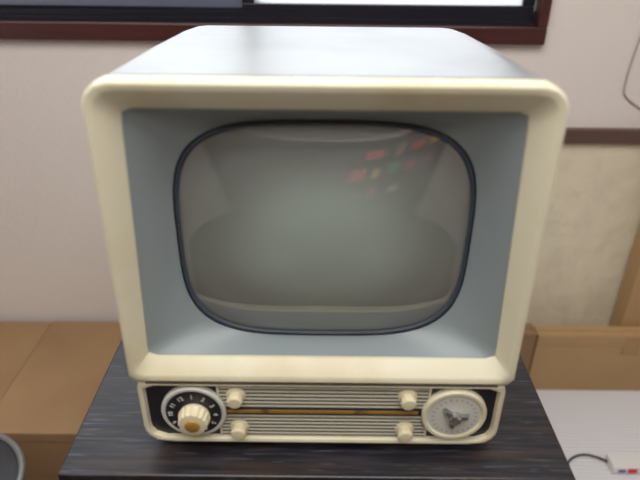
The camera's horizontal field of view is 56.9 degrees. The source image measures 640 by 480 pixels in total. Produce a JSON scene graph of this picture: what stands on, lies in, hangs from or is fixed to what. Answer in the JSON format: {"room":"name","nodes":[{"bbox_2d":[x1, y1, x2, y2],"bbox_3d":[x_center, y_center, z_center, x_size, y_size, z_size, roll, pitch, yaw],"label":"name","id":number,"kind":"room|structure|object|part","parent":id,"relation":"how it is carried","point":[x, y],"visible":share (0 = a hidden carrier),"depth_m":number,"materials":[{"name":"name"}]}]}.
{"room":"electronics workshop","nodes":[
{"label":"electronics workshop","id":0,"kind":"room"},
{"bbox_2d":[0,0,639,321],"bbox_3d":[0.006,-0.601,1.496,3.600,2.400,0.100,1,29,0],"label":"wall","id":1,"kind":"structure","parent":0,"point":[54,263],"depth_m":1.60,"materials":[{"name":"white paint"}]},
{"bbox_2d":[0,0,552,44],"bbox_3d":[-0.382,-0.932,1.297,1.896,0.934,0.112,1,29,0],"label":"window","id":2,"kind":"structure","parent":1,"relation":"in","point":[18,27],"depth_m":1.47,"materials":[{"name":"brown wood"}]},
{"bbox_3d":[-0.724,-0.615,1.495,1.140,0.036,0.016,1,29,0],"label":"left sash rail","id":3,"kind":"part","parent":2,"relation":"part of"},
{"bbox_3d":[-0.724,-0.598,1.506,1.140,0.004,0.018,1,29,0],"label":"left sash rail","id":4,"kind":"part","parent":2,"relation":"part of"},
{"bbox_2d":[0,7,242,10],"bbox_3d":[-0.378,-0.581,1.500,1.832,0.014,0.004,1,29,0],"label":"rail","id":5,"kind":"object","parent":2,"relation":"attached to","point":[0,7],"visible":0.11,"depth_m":1.50,"materials":[{"name":"brown metal"}]},
{"bbox_2d":[242,0,253,2],"bbox_3d":[-0.175,-0.964,1.270,0.030,0.848,0.018,1,29,0],"label":"stile","id":6,"kind":"object","parent":2,"relation":"attached to","point":[243,1],"visible":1,"depth_m":1.47,"materials":[{"name":"brown metal"}]},
{"bbox_2d":[0,8,535,19],"bbox_3d":[-0.378,-0.567,1.476,1.832,0.014,0.004,1,29,0],"label":"rail","id":7,"kind":"object","parent":2,"relation":"attached to","point":[3,11],"visible":1,"depth_m":1.47,"materials":[{"name":"black wood"}]},
{"bbox_3d":[0.170,-0.578,1.482,0.728,0.026,0.018,1,29,0],"label":"right sash rail","id":8,"kind":"part","parent":2,"relation":"part of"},
{"bbox_2d":[254,0,522,5],"bbox_3d":[0.179,-0.959,1.270,0.698,0.851,0.004,1,29,0],"label":"glass","id":9,"kind":"object","parent":2,"relation":"attached to","point":[408,2],"visible":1,"depth_m":1.47,"materials":[{"name":"glass"}]},
{"bbox_2d":[522,0,534,5],"bbox_3d":[0.523,-0.957,1.270,0.030,0.848,0.018,1,29,0],"label":"stile","id":10,"kind":"object","parent":2,"relation":"attached to","point":[525,2],"visible":1,"depth_m":1.46,"materials":[{"name":"brown metal"}]},
{"bbox_2d":[526,143,639,325],"bbox_3d":[0.909,0.108,1.823,1.580,0.859,0.006,1,29,0],"label":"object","id":11,"kind":"structure","parent":1,"relation":"attached to","point":[593,222],"depth_m":1.75,"materials":[{"name":"beige paper"}]},
{"bbox_2d":[563,127,639,143],"bbox_3d":[0.903,-0.281,1.599,1.600,0.040,0.022,1,29,0],"label":"trim","id":12,"kind":"structure","parent":1,"relation":"attached to","point":[574,135],"depth_m":1.59,"materials":[{"name":"brown wood"}]},
{"bbox_2d":[623,37,639,107],"bbox_3d":[0.836,-0.541,1.463,0.082,0.457,0.004,1,29,0],"label":"hanging cable","id":13,"kind":"object","parent":1,"relation":"hanging from","point":[626,97],"visible":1,"depth_m":1.53,"materials":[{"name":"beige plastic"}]},
{"bbox_3d":[-0.014,1.360,0.496,3.600,0.060,3.750,1,29,0],"label":"floor","id":14,"kind":"structure","parent":0,"visible":0},
{"bbox_2d":[0,433,25,479],"bbox_3d":[-0.718,0.660,1.210,0.300,0.445,0.300,1,29,0],"label":"round stool","id":15,"kind":"object","parent":14,"relation":"on","point":[12,459],"visible":1,"depth_m":1.16,"materials":[{"name":"black plastic"}]},
{"bbox_3d":[-0.716,0.475,1.108,0.280,0.022,0.280,1,29,0],"label":"seat","id":16,"kind":"part","parent":15,"relation":"part of","materials":[{"name":"black plastic"}]},
{"bbox_2d":[0,322,51,400],"bbox_3d":[-1.136,0.479,1.754,0.542,0.240,0.467,1,29,0],"label":"cardboard box","id":17,"kind":"object","parent":14,"relation":"on","point":[18,340],"visible":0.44,"depth_m":1.80,"materials":[{"name":"brown cardboard"}]},
{"bbox_2d":[0,321,121,479],"bbox_3d":[-0.618,0.483,1.754,0.489,0.243,0.467,1,29,0],"label":"cardboard box","id":18,"kind":"object","parent":14,"relation":"on","point":[44,409],"visible":0.33,"depth_m":1.62,"materials":[{"name":"brown cardboard"}]},
{"bbox_2d":[58,339,575,479],"bbox_3d":[-0.007,0.561,1.138,0.722,0.715,0.334,1,29,0],"label":"side table","id":19,"kind":"object","parent":14,"relation":"on","point":[112,441],"visible":0.38,"depth_m":0.85,"materials":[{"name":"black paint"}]},
{"bbox_2d":[81,25,568,443],"bbox_3d":[-0.004,-0.044,0.941,0.537,0.535,0.542,1,29,0],"label":"television","id":20,"kind":"object","parent":19,"relation":"on","point":[312,234],"visible":1,"depth_m":0.73,"materials":[{"name":"beige plastic"}]},
{"bbox_3d":[-0.175,0.249,0.815,0.045,0.045,0.021,1,29,0],"label":"channel knob","id":21,"kind":"part","parent":20,"relation":"part of","materials":[{"name":"beige plastic"}]},
{"bbox_2d":[216,386,222,434],"bbox_3d":[-0.141,0.239,0.830,0.003,0.092,0.005,1,29,0],"label":"grille","id":22,"kind":"object","parent":20,"relation":"attached to","point":[219,389],"depth_m":0.82,"materials":[{"name":"beige plastic"}]},
{"bbox_3d":[-0.116,0.217,0.807,0.027,0.027,0.020,1,29,0],"label":"knob","id":23,"kind":"part","parent":20,"relation":"part of","materials":[{"name":"beige plastic"}]},
{"bbox_3d":[-0.115,0.270,0.837,0.027,0.027,0.020,1,29,0],"label":"knob","id":24,"kind":"part","parent":20,"relation":"part of","materials":[{"name":"beige plastic"}]},
{"bbox_2d":[218,386,429,435],"bbox_3d":[0.005,0.241,0.829,0.289,0.089,0.004,1,29,0],"label":"speaker grille","id":25,"kind":"object","parent":20,"relation":"attached to","point":[264,410],"depth_m":0.83,"materials":[{"name":"beige"}]},
{"bbox_3d":[0.005,0.005,0.740,0.365,0.300,0.034,1,29,0],"label":"picture tube glass","id":26,"kind":"part","parent":20,"relation":"part of","materials":[{"name":"grey glass"}]},
{"bbox_3d":[0.120,0.273,0.837,0.027,0.027,0.020,1,29,0],"label":"knob","id":27,"kind":"part","parent":20,"relation":"part of","materials":[{"name":"beige plastic"}]},
{"bbox_3d":[0.121,0.220,0.807,0.027,0.027,0.020,1,29,0],"label":"knob","id":28,"kind":"part","parent":20,"relation":"part of","materials":[{"name":"beige plastic"}]},
{"bbox_2d":[423,388,431,436],"bbox_3d":[0.151,0.242,0.830,0.003,0.092,0.005,1,29,0],"label":"grille","id":29,"kind":"object","parent":20,"relation":"attached to","point":[427,392],"depth_m":0.82,"materials":[{"name":"beige plastic"}]},
{"bbox_2d":[536,390,639,479],"bbox_3d":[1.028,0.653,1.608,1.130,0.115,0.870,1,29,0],"label":"table","id":30,"kind":"object","parent":14,"relation":"on","point":[599,423],"depth_m":1.73,"materials":[{"name":"white"}]},
{"bbox_2d":[520,323,536,370],"bbox_3d":[0.580,0.364,1.831,0.128,0.223,0.055,1,29,0],"label":"cardboard box","id":31,"kind":"object","parent":30,"relation":"on","point":[529,336],"visible":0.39,"depth_m":1.78,"materials":[{"name":"brown cardboard"}]},
{"bbox_2d":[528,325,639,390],"bbox_3d":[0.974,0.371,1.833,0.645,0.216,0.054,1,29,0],"label":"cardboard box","id":32,"kind":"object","parent":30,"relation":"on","point":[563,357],"visible":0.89,"depth_m":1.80,"materials":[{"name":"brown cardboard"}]},
{"bbox_3d":[0.700,0.657,1.519,0.123,0.015,0.287,9,30,15],"label":"cord","id":33,"kind":"part","parent":30,"relation":"part of","materials":[{"name":"black plastic"}]},
{"bbox_3d":[0.802,0.656,1.508,0.283,0.028,0.291,1,29,0],"label":"power strip","id":34,"kind":"part","parent":30,"relation":"part of","materials":[{"name":"white plastic"}]},
{"bbox_2d":[609,226,639,325],"bbox_3d":[1.188,0.059,1.734,0.522,0.861,0.064,1,29,0],"label":"cardboard box","id":35,"kind":"object","parent":30,"relation":"on","point":[626,312],"visible":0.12,"depth_m":1.78,"materials":[{"name":"brown cardboard"}]},
{"bbox_2d":[627,469,637,472],"bbox_3d":[0.836,0.617,1.580,0.025,0.016,0.006,1,29,0],"label":"switch","id":36,"kind":"object","parent":30,"relation":"attached to","point":[628,470],"depth_m":1.58,"materials":[{"name":"red plastic"}]}
]}

